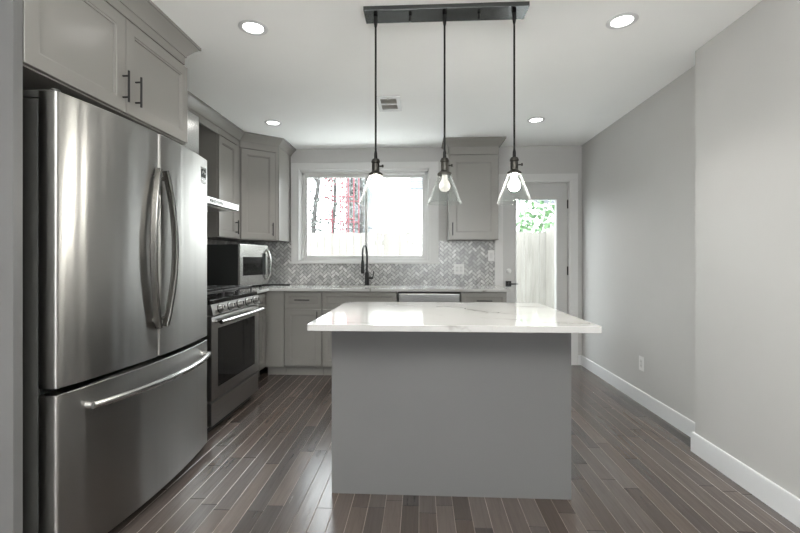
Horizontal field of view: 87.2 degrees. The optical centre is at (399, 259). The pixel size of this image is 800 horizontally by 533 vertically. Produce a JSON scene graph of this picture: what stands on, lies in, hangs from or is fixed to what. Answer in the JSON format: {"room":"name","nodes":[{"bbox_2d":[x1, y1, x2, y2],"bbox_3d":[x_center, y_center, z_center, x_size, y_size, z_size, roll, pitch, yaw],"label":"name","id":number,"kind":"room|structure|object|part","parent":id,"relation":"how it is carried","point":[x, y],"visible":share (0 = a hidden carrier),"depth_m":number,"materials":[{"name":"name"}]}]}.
{"room":"kitchen","nodes":[
{"label":"kitchen","id":0,"kind":"room"},
{"bbox_2d":[291,145,581,354],"bbox_3d":[0.072,-0.040,5.003,4.345,2.540,0.160,0,0,3],"label":"wall","id":1,"kind":"structure","parent":0,"point":[535,159],"depth_m":4.87,"materials":[{"name":"grey paint"}]},
{"bbox_2d":[188,91,295,155],"bbox_3d":[-1.589,-1.236,3.824,0.350,0.147,2.424,0,0,12],"label":"trim","id":2,"kind":"structure","parent":1,"relation":"attached to","point":[209,118],"depth_m":3.93,"materials":[{"name":"beige paint"}]},
{"bbox_2d":[210,141,290,241],"bbox_3d":[-1.636,-0.757,4.671,0.645,1.098,0.655,0,0,3],"label":"upper cabinet","id":3,"kind":"object","parent":1,"relation":"attached to","point":[264,170],"visible":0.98,"depth_m":4.50,"materials":[{"name":"beige paint"}]},
{"bbox_3d":[-1.503,-0.685,4.457,0.356,0.938,0.020,0,0,-34],"label":"door","id":4,"kind":"part","parent":3,"relation":"part of","materials":[{"name":"beige paint"}]},
{"bbox_2d":[291,161,438,263],"bbox_3d":[-0.416,-0.546,5.013,1.739,1.192,0.188,0,0,3],"label":"window","id":5,"kind":"structure","parent":1,"relation":"in","point":[428,171],"depth_m":4.97,"materials":[{"name":"white paint"}]},
{"bbox_3d":[-0.766,-0.512,5.040,0.763,1.001,0.030,0,0,3],"label":"sash","id":6,"kind":"part","parent":5,"relation":"part of","materials":[{"name":"white glass"}]},
{"bbox_3d":[-0.062,-0.512,5.039,0.723,1.001,0.030,0,0,3],"label":"sash","id":7,"kind":"part","parent":5,"relation":"part of","materials":[{"name":"white glass"}]},
{"bbox_2d":[237,241,494,284],"bbox_3d":[-0.424,0.038,4.944,3.044,0.516,0.008,0,0,3],"label":"backsplash","id":8,"kind":"structure","parent":1,"relation":"attached to","point":[478,270],"depth_m":4.92,"materials":[{"name":"grey tile"}]},
{"bbox_2d":[454,264,463,273],"bbox_3d":[0.686,0.112,4.880,0.116,0.118,0.009,0,0,3],"label":"wall outlet","id":9,"kind":"object","parent":8,"relation":"attached to","point":[458,268],"visible":1,"depth_m":4.88,"materials":[{"name":"white plastic"}]},
{"bbox_2d":[488,250,493,260],"bbox_3d":[1.056,-0.045,4.861,0.072,0.125,0.008,0,0,3],"label":"light switch","id":10,"kind":"object","parent":8,"relation":"attached to","point":[490,252],"visible":1,"depth_m":4.86,"materials":[{"name":"white plastic"}]},
{"bbox_2d":[441,137,505,240],"bbox_3d":[0.808,-0.762,4.683,0.670,1.094,0.387,0,0,3],"label":"upper cabinet","id":11,"kind":"object","parent":1,"relation":"attached to","point":[475,160],"visible":0.98,"depth_m":4.56,"materials":[{"name":"beige paint"}]},
{"bbox_3d":[0.808,-1.267,4.683,0.670,0.084,0.386,0,0,3],"label":"crown molding","id":12,"kind":"part","parent":11,"relation":"part of","materials":[{"name":"beige paint"}]},
{"bbox_3d":[0.802,-0.677,4.566,0.530,0.912,0.020,0,0,3],"label":"door","id":13,"kind":"part","parent":11,"relation":"part of","materials":[{"name":"beige paint"}]},
{"bbox_2d":[495,173,577,364],"bbox_3d":[1.571,0.117,4.913,0.942,2.205,0.190,0,0,3],"label":"door","id":14,"kind":"structure","parent":1,"relation":"in","point":[561,188],"depth_m":4.87,"materials":[{"name":"white paint"}]},
{"bbox_3d":[1.297,0.282,4.864,0.135,0.065,0.066,0,0,3],"label":"handle","id":15,"kind":"part","parent":14,"relation":"part of","materials":[{"name":"black metal"}]},
{"bbox_2d":[578,355,580,364],"bbox_3d":[2.066,1.155,4.817,0.045,0.110,0.012,0,0,3],"label":"baseboard","id":16,"kind":"structure","parent":1,"relation":"attached to","point":[579,356],"depth_m":4.81,"materials":[{"name":"white paint"}]},
{"bbox_2d":[108,365,799,532],"bbox_3d":[-0.182,1.211,-0.130,4.150,0.002,12.449,0,0,3],"label":"floor","id":17,"kind":"structure","parent":0,"point":[266,467],"depth_m":2.21,"materials":[{"name":"brown wood"}]},
{"bbox_2d":[0,0,22,532],"bbox_3d":[-1.741,-0.049,1.512,0.768,2.517,0.036,0,0,3],"label":"end panel","id":18,"kind":"object","parent":17,"relation":"on","point":[11,11],"visible":1,"depth_m":1.48,"materials":[{"name":"grey paint"}]},
{"bbox_2d":[23,88,210,532],"bbox_3d":[-1.578,0.281,2.124,0.936,1.858,1.105,0,0,3],"label":"refrigerator","id":19,"kind":"object","parent":17,"relation":"on","point":[115,355],"visible":0.99,"depth_m":1.75,"materials":[{"name":"silver metal"}]},
{"bbox_3d":[-1.271,-0.073,1.823,0.116,1.110,0.535,0,0,3],"label":"door","id":20,"kind":"part","parent":19,"relation":"part of","materials":[{"name":"silver metal"}]},
{"bbox_3d":[-1.256,0.830,2.108,0.116,0.650,1.105,0,0,3],"label":"freezer drawer","id":21,"kind":"part","parent":19,"relation":"part of","materials":[{"name":"silver metal"}]},
{"bbox_3d":[-1.189,-0.055,2.034,0.061,0.786,0.071,0,0,3],"label":"handle","id":22,"kind":"part","parent":19,"relation":"part of","materials":[{"name":"silver metal"}]},
{"bbox_3d":[-1.179,-0.055,2.138,0.071,0.787,0.075,0,0,3],"label":"handle","id":23,"kind":"part","parent":19,"relation":"part of","materials":[{"name":"silver metal"}]},
{"bbox_3d":[-1.243,-0.073,2.378,0.116,1.110,0.564,0,0,3],"label":"door","id":24,"kind":"part","parent":19,"relation":"part of","materials":[{"name":"silver metal"}]},
{"bbox_3d":[-1.206,-0.527,2.575,0.007,0.050,0.051,0,0,3],"label":"badge plate","id":25,"kind":"part","parent":19,"relation":"part of","materials":[{"name":"black plastic"}]},
{"bbox_2d":[201,285,264,432],"bbox_3d":[-1.591,0.719,3.303,0.802,0.982,0.838,0,0,3],"label":"range","id":26,"kind":"object","parent":17,"relation":"on","point":[232,316],"visible":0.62,"depth_m":3.17,"materials":[{"name":"silver metal"}]},
{"bbox_3d":[-1.262,0.347,2.977,0.046,0.054,0.054,0,0,3],"label":"knob","id":27,"kind":"part","parent":26,"relation":"part of","materials":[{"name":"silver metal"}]},
{"bbox_3d":[-1.254,0.347,3.131,0.046,0.054,0.054,0,0,3],"label":"knob","id":28,"kind":"part","parent":26,"relation":"part of","materials":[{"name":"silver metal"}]},
{"bbox_2d":[207,291,256,304],"bbox_3d":[-1.635,0.297,3.305,0.713,0.035,0.838,0,0,3],"label":"cooktop","id":29,"kind":"object","parent":26,"relation":"in","point":[228,297],"depth_m":3.27,"materials":[{"name":"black metal"}]},
{"bbox_3d":[-1.284,1.068,3.287,0.034,0.160,0.826,0,0,3],"label":"storage drawer","id":30,"kind":"part","parent":26,"relation":"part of","materials":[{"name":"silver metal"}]},
{"bbox_3d":[-1.283,0.684,3.287,0.033,0.580,0.830,0,0,3],"label":"oven door","id":31,"kind":"part","parent":26,"relation":"part of","materials":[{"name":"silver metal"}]},
{"bbox_3d":[-1.286,0.348,3.287,0.062,0.072,0.838,0,0,3],"label":"control panel","id":32,"kind":"part","parent":26,"relation":"part of","materials":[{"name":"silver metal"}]},
{"bbox_3d":[-1.229,0.432,3.284,0.076,0.028,0.769,0,0,3],"label":"handle","id":33,"kind":"part","parent":26,"relation":"part of","materials":[{"name":"silver metal"}]},
{"bbox_3d":[-1.246,0.347,3.286,0.046,0.054,0.054,0,0,3],"label":"knob","id":34,"kind":"part","parent":26,"relation":"part of","materials":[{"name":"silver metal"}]},
{"bbox_2d":[256,292,265,376],"bbox_3d":[-1.675,0.768,4.044,0.640,0.884,0.598,0,0,3],"label":"base cabinet","id":35,"kind":"object","parent":17,"relation":"on","point":[262,296],"visible":0.2,"depth_m":4.22,"materials":[{"name":"beige paint"}]},
{"bbox_3d":[-1.401,0.420,4.026,0.020,0.156,0.579,0,0,3],"label":"drawer","id":36,"kind":"part","parent":35,"relation":"part of","materials":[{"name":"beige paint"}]},
{"bbox_2d":[265,291,285,374],"bbox_3d":[-1.571,0.768,4.674,0.776,0.884,0.640,0,0,3],"label":"base cabinet","id":37,"kind":"object","parent":17,"relation":"on","point":[274,308],"visible":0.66,"depth_m":4.34,"materials":[{"name":"beige paint"}]},
{"bbox_2d":[234,284,509,292],"bbox_3d":[-0.434,0.310,4.310,3.084,0.029,1.256,0,0,3],"label":"countertop","id":38,"kind":"structure","parent":37,"relation":"on","point":[292,287],"depth_m":4.30,"materials":[{"name":"white stone"}]},
{"bbox_2d":[207,244,289,286],"bbox_3d":[-1.612,0.072,4.516,0.526,0.448,0.787,0,0,13],"label":"microwave","id":39,"kind":"object","parent":38,"relation":"on","point":[227,264],"visible":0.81,"depth_m":4.17,"materials":[{"name":"silver metal"}]},
{"bbox_3d":[-1.420,0.057,4.561,0.066,0.341,0.023,0,0,13],"label":"handle","id":40,"kind":"part","parent":39,"relation":"part of","materials":[{"name":"silver metal"}]},
{"bbox_2d":[361,245,373,284],"bbox_3d":[-0.397,0.063,4.758,0.108,0.465,0.241,0,0,28],"label":"faucet","id":41,"kind":"object","parent":38,"relation":"on","point":[367,277],"visible":0.94,"depth_m":4.82,"materials":[{"name":"black metal"}]},
{"bbox_3d":[-0.398,-0.007,4.747,0.021,0.325,0.211,0,0,10],"label":"spout","id":42,"kind":"part","parent":41,"relation":"part of","materials":[{"name":"black metal"}]},
{"bbox_2d":[284,291,323,374],"bbox_3d":[-0.987,0.768,4.618,0.390,0.884,0.655,0,0,3],"label":"base cabinet","id":43,"kind":"object","parent":17,"relation":"on","point":[302,347],"visible":0.76,"depth_m":4.33,"materials":[{"name":"beige paint"}]},
{"bbox_3d":[-1.001,0.420,4.336,0.383,0.156,0.020,0,0,3],"label":"drawer","id":44,"kind":"part","parent":43,"relation":"part of","materials":[{"name":"beige paint"}]},
{"bbox_3d":[-1.001,0.803,4.336,0.383,0.583,0.020,0,0,3],"label":"door","id":45,"kind":"part","parent":43,"relation":"part of","materials":[{"name":"beige paint"}]},
{"bbox_2d":[322,291,396,374],"bbox_3d":[-0.403,0.768,4.588,0.771,0.884,0.655,0,0,3],"label":"base cabinet","id":46,"kind":"object","parent":17,"relation":"on","point":[331,300],"visible":0.2,"depth_m":4.31,"materials":[{"name":"beige paint"}]},
{"bbox_3d":[-0.609,0.803,4.316,0.379,0.583,0.020,0,0,3],"label":"door","id":47,"kind":"part","parent":46,"relation":"part of","materials":[{"name":"beige paint"}]},
{"bbox_2d":[398,292,459,301],"bbox_3d":[0.310,0.771,4.557,0.628,0.878,0.606,0,0,3],"label":"dishwasher","id":48,"kind":"object","parent":17,"relation":"on","point":[402,296],"visible":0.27,"depth_m":4.26,"materials":[{"name":"silver metal"}]},
{"bbox_2d":[332,331,570,499],"bbox_3d":[0.273,0.768,2.507,1.218,0.883,0.725,0,0,3],"label":"kitchen island","id":49,"kind":"object","parent":17,"relation":"on","point":[458,414],"visible":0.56,"depth_m":2.14,"materials":[{"name":"grey paint"}]},
{"bbox_2d":[307,302,601,332],"bbox_3d":[0.259,0.311,2.401,1.322,0.030,1.037,0,0,3],"label":"island countertop","id":50,"kind":"structure","parent":49,"relation":"on","point":[504,317],"depth_m":2.11,"materials":[{"name":"white stone"}]},
{"bbox_2d":[460,292,506,301],"bbox_3d":[0.862,0.768,4.525,0.458,0.884,0.655,0,0,3],"label":"base cabinet","id":51,"kind":"object","parent":17,"relation":"on","point":[464,296],"visible":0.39,"depth_m":4.24,"materials":[{"name":"beige paint"}]},
{"bbox_2d":[151,0,761,148],"bbox_3d":[-0.117,-1.370,-0.280,4.495,0.120,10.730,0,0,3],"label":"ceiling","id":52,"kind":"structure","parent":0,"point":[312,72],"depth_m":2.84,"materials":[{"name":"white paint"}]},
{"bbox_2d":[238,20,267,35],"bbox_3d":[-0.828,-1.305,2.369,0.162,0.008,0.162,0,0,3],"label":"recessed light","id":53,"kind":"object","parent":52,"relation":"in","point":[252,27],"visible":1,"depth_m":2.36,"materials":[{"name":"white paint"}]},
{"bbox_2d":[264,120,281,125],"bbox_3d":[-1.214,-1.305,4.016,0.162,0.008,0.162,0,0,3],"label":"recessed light","id":54,"kind":"object","parent":52,"relation":"in","point":[268,122],"visible":1,"depth_m":4.00,"materials":[{"name":"white paint"}]},
{"bbox_2d":[377,95,401,111],"bbox_3d":[-0.090,-1.298,3.519,0.196,0.021,0.330,0,0,3],"label":"ceiling vent","id":55,"kind":"object","parent":52,"relation":"in","point":[385,103],"visible":0.96,"depth_m":3.51,"materials":[{"name":"white metal"}]},
{"bbox_2d":[359,1,529,205],"bbox_3d":[0.234,-0.802,2.210,0.909,1.015,0.183,0,0,3],"label":"pendant light","id":56,"kind":"object","parent":52,"relation":"hanging from","point":[512,11],"visible":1,"depth_m":2.19,"materials":[{"name":"grey metal"}]},
{"bbox_3d":[-0.129,-0.400,2.228,0.060,0.088,0.060,0,0,3],"label":"light bulb","id":57,"kind":"part","parent":56,"relation":"part of","materials":[{"name":"white glass"}]},
{"bbox_3d":[-0.129,-0.906,2.228,0.022,0.759,0.021,0,0,3],"label":"pendant cord","id":58,"kind":"part","parent":56,"relation":"part of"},
{"bbox_2d":[369,158,383,176],"bbox_3d":[-0.126,-0.488,2.228,0.081,0.088,0.076,0,0,3],"label":"socket","id":59,"kind":"object","parent":56,"relation":"attached to","point":[375,162],"depth_m":2.21,"materials":[{"name":"brown metal"}]},
{"bbox_3d":[0.235,-0.906,2.210,0.022,0.759,0.021,0,0,3],"label":"pendant cord","id":60,"kind":"part","parent":56,"relation":"part of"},
{"bbox_3d":[0.235,-0.400,2.210,0.060,0.088,0.060,0,0,3],"label":"light bulb","id":61,"kind":"part","parent":56,"relation":"part of","materials":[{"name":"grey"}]},
{"bbox_2d":[437,158,452,175],"bbox_3d":[0.237,-0.488,2.210,0.081,0.088,0.076,0,0,3],"label":"socket","id":62,"kind":"object","parent":56,"relation":"attached to","point":[444,171],"depth_m":2.19,"materials":[{"name":"brown metal"}]},
{"bbox_3d":[0.596,-0.906,2.192,0.022,0.759,0.021,0,0,3],"label":"pendant cord","id":63,"kind":"part","parent":56,"relation":"part of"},
{"bbox_3d":[0.596,-0.400,2.192,0.060,0.088,0.060,0,0,3],"label":"light bulb","id":64,"kind":"part","parent":56,"relation":"part of","materials":[{"name":"white glass"}]},
{"bbox_2d":[507,157,522,175],"bbox_3d":[0.599,-0.488,2.192,0.081,0.088,0.076,0,0,3],"label":"socket","id":65,"kind":"object","parent":56,"relation":"attached to","point":[514,171],"depth_m":2.17,"materials":[{"name":"brown metal"}]},
{"bbox_2d":[527,117,544,122],"bbox_3d":[1.273,-1.305,3.931,0.162,0.008,0.162,0,0,3],"label":"recessed light","id":66,"kind":"object","parent":52,"relation":"in","point":[534,119],"visible":1,"depth_m":3.92,"materials":[{"name":"white paint"}]},
{"bbox_2d":[606,12,638,28],"bbox_3d":[1.216,-1.305,2.302,0.162,0.008,0.162,0,0,3],"label":"recessed light","id":67,"kind":"object","parent":52,"relation":"in","point":[623,20],"visible":1,"depth_m":2.29,"materials":[{"name":"white paint"}]},
{"bbox_2d":[582,66,694,421],"bbox_3d":[2.107,-0.040,3.699,0.150,2.540,2.240,0,0,3],"label":"wall","id":68,"kind":"structure","parent":0,"point":[638,173],"depth_m":3.46,"materials":[{"name":"grey paint"}]},
{"bbox_2d":[639,356,643,371],"bbox_3d":[2.018,0.870,3.514,0.009,0.118,0.075,0,0,3],"label":"wall outlet","id":69,"kind":"object","parent":68,"relation":"attached to","point":[641,359],"visible":1,"depth_m":3.50,"materials":[{"name":"white plastic"}]},
{"bbox_2d":[695,0,799,498],"bbox_3d":[1.782,-0.040,-1.551,0.275,2.540,8.380,0,0,3],"label":"wall","id":70,"kind":"structure","parent":0,"point":[747,76],"depth_m":2.19,"materials":[{"name":"grey paint"}]},
{"bbox_2d":[581,355,799,527],"bbox_3d":[1.758,1.149,-0.378,0.141,0.122,10.420,0,0,3],"label":"baseboard","id":71,"kind":"structure","parent":70,"relation":"attached to","point":[779,499],"depth_m":2.42,"materials":[{"name":"white paint"}]},
{"bbox_3d":[-2.290,-0.040,-0.251,0.150,2.540,10.570,0,0,3],"label":"wall","id":72,"kind":"structure","parent":0,"visible":0},
{"bbox_2d":[23,0,200,144],"bbox_3d":[-1.694,-1.008,2.081,0.868,0.602,1.101,0,0,3],"label":"upper cabinet","id":73,"kind":"object","parent":72,"relation":"attached to","point":[125,59],"visible":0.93,"depth_m":1.97,"materials":[{"name":"beige paint"}]},
{"bbox_3d":[-1.353,-0.943,1.778,0.020,0.460,0.522,0,0,3],"label":"door","id":74,"kind":"part","parent":73,"relation":"part of","materials":[{"name":"beige paint"}]},
{"bbox_3d":[-1.314,-0.831,2.017,0.035,0.150,0.010,0,0,3],"label":"handle","id":75,"kind":"part","parent":73,"relation":"part of","materials":[{"name":"black metal"}]},
{"bbox_3d":[-1.309,-0.837,2.107,0.035,0.150,0.010,0,0,3],"label":"handle","id":76,"kind":"part","parent":73,"relation":"part of","materials":[{"name":"black metal"}]},
{"bbox_3d":[-1.327,-0.943,2.311,0.020,0.460,0.537,0,0,3],"label":"door","id":77,"kind":"part","parent":73,"relation":"part of","materials":[{"name":"beige paint"}]},
{"bbox_3d":[-1.529,-1.267,2.072,0.538,0.084,1.101,0,0,3],"label":"crown molding","id":78,"kind":"part","parent":73,"relation":"part of","materials":[{"name":"beige paint"}]},
{"bbox_2d":[182,111,238,211],"bbox_3d":[-1.732,-0.802,3.322,0.585,0.765,0.793,0,0,3],"label":"range hood","id":79,"kind":"object","parent":72,"relation":"attached to","point":[213,204],"visible":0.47,"depth_m":3.42,"materials":[{"name":"silver metal"}]},
{"bbox_2d":[199,123,239,238],"bbox_3d":[-1.812,-0.755,4.123,0.360,1.090,0.445,0,0,3],"label":"upper cabinet","id":80,"kind":"object","parent":72,"relation":"attached to","point":[221,150],"visible":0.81,"depth_m":3.96,"materials":[{"name":"beige paint"}]},
{"bbox_3d":[-1.678,-0.688,4.086,0.020,0.944,0.372,0,0,3],"label":"door","id":81,"kind":"part","parent":80,"relation":"part of","materials":[{"name":"beige paint"}]},
{"bbox_2d":[207,239,236,243],"bbox_3d":[-2.005,0.038,3.871,0.008,0.516,2.292,0,0,3],"label":"backsplash","id":82,"kind":"structure","parent":72,"relation":"attached to","point":[209,241],"depth_m":4.56,"materials":[{"name":"grey stone"}]},
{"label":"outside","id":83,"kind":"structure","parent":0,"visible":0},
{"bbox_3d":[0.876,1.460,17.518,28.000,0.200,24.920,0,0,3],"label":"ground","id":84,"kind":"structure","parent":83,"visible":0},
{"bbox_2d":[308,178,323,232],"bbox_3d":[-2.540,-1.349,12.428,0.698,5.425,0.641,0,0,21],"label":"tree","id":85,"kind":"object","parent":84,"relation":"on","point":[314,220],"visible":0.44,"depth_m":12.35,"materials":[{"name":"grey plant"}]},
{"bbox_2d":[326,179,344,232],"bbox_3d":[-2.113,-1.455,12.873,0.860,5.645,0.578,0,0,3],"label":"tree","id":86,"kind":"object","parent":84,"relation":"on","point":[335,204],"visible":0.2,"depth_m":12.79,"materials":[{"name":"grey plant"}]},
{"bbox_2d":[324,178,358,232],"bbox_3d":[-1.605,-1.140,11.745,0.812,5.000,0.932,0,0,3],"label":"fire escape","id":87,"kind":"object","parent":84,"relation":"on","point":[325,179],"visible":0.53,"depth_m":11.30,"materials":[{"name":"red paint"}]},
{"bbox_3d":[-2.018,-1.140,11.315,0.032,5.000,0.032,0,0,3],"label":"post","id":88,"kind":"part","parent":87,"relation":"part of","materials":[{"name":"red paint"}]},
{"bbox_3d":[-1.972,-1.140,12.214,0.032,5.000,0.032,0,0,3],"label":"post","id":89,"kind":"part","parent":87,"relation":"part of","materials":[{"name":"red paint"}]},
{"bbox_3d":[-1.628,-1.090,11.295,0.780,0.026,0.026,0,0,3],"label":"rail","id":90,"kind":"part","parent":87,"relation":"part of","materials":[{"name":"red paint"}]},
{"bbox_3d":[-1.598,-1.140,11.294,0.032,5.000,0.032,0,0,3],"label":"post","id":91,"kind":"part","parent":87,"relation":"part of","materials":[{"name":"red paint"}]},
{"bbox_3d":[-1.538,-1.140,11.291,0.032,5.000,0.032,0,0,3],"label":"post","id":92,"kind":"part","parent":87,"relation":"part of","materials":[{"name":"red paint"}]},
{"bbox_3d":[-1.553,-1.140,12.193,0.032,5.000,0.032,0,0,3],"label":"post","id":93,"kind":"part","parent":87,"relation":"part of","materials":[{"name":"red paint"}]},
{"bbox_3d":[-1.493,-1.140,12.190,0.032,5.000,0.032,0,0,3],"label":"post","id":94,"kind":"part","parent":87,"relation":"part of","materials":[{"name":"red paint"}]},
{"bbox_3d":[-1.238,-1.140,11.276,0.032,5.000,0.032,0,0,3],"label":"post","id":95,"kind":"part","parent":87,"relation":"part of","materials":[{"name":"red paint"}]},
{"bbox_3d":[-1.194,-1.140,12.175,0.032,5.000,0.032,0,0,3],"label":"post","id":96,"kind":"part","parent":87,"relation":"part of","materials":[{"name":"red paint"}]},
{"bbox_2d":[341,178,359,232],"bbox_3d":[-1.520,-1.402,13.689,0.775,5.533,0.581,0,0,3],"label":"tree","id":97,"kind":"object","parent":84,"relation":"on","point":[351,182],"visible":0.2,"depth_m":13.66,"materials":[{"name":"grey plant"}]},
{"bbox_2d":[349,178,364,232],"bbox_3d":[-1.230,-1.251,12.976,0.796,5.234,0.593,0,0,3],"label":"tree","id":98,"kind":"object","parent":84,"relation":"on","point":[361,188],"visible":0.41,"depth_m":12.89,"materials":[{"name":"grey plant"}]},
{"bbox_2d":[347,178,372,232],"bbox_3d":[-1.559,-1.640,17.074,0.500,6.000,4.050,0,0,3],"label":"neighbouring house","id":99,"kind":"structure","parent":84,"relation":"on","point":[370,193],"depth_m":17.30,"materials":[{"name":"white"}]},
{"bbox_2d":[308,232,545,305],"bbox_3d":[-1.624,0.412,8.366,8.920,1.897,0.152,0,0,3],"label":"wooden fence","id":100,"kind":"object","parent":84,"relation":"on","point":[530,247],"visible":0.17,"depth_m":8.20,"materials":[{"name":"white wood"}]},
{"bbox_2d":[385,178,554,232],"bbox_3d":[4.237,-1.640,15.157,9.250,6.000,6.300,0,0,3],"label":"sky","id":101,"kind":"structure","parent":84,"relation":"on","point":[404,199],"depth_m":13.50,"materials":[{"name":"white paint"}]},
{"bbox_3d":[0.573,-2.435,13.463,0.500,0.390,0.049,0,0,3],"label":"vent frame","id":102,"kind":"part","parent":101,"relation":"part of","materials":[{"name":"white"}]},
{"bbox_2d":[516,200,554,232],"bbox_3d":[3.673,-0.038,9.185,2.262,2.816,1.201,0,0,3],"label":"tree","id":103,"kind":"object","parent":84,"relation":"on","point":[530,224],"visible":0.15,"depth_m":9.19,"materials":[{"name":"green plant"}]},
{"bbox_2d":[546,227,554,308],"bbox_3d":[3.049,0.381,6.561,0.152,1.957,3.028,0,0,-7],"label":"wooden fence","id":104,"kind":"object","parent":84,"relation":"on","point":[550,232],"visible":0.1,"depth_m":7.86,"materials":[{"name":"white wood"}]},
{"bbox_3d":[-4.380,-0.740,10.532,0.214,4.200,1.000,0,0,3],"label":"utility pole","id":105,"kind":"object","parent":84,"relation":"on","visible":0},
{"bbox_2d":[308,226,421,229],"bbox_3d":[-1.126,-0.843,10.295,6.325,0.231,0.071,0,0,5],"label":"cable","id":106,"kind":"object","parent":105,"relation":"attached to","point":[412,226],"visible":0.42,"depth_m":10.31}
]}

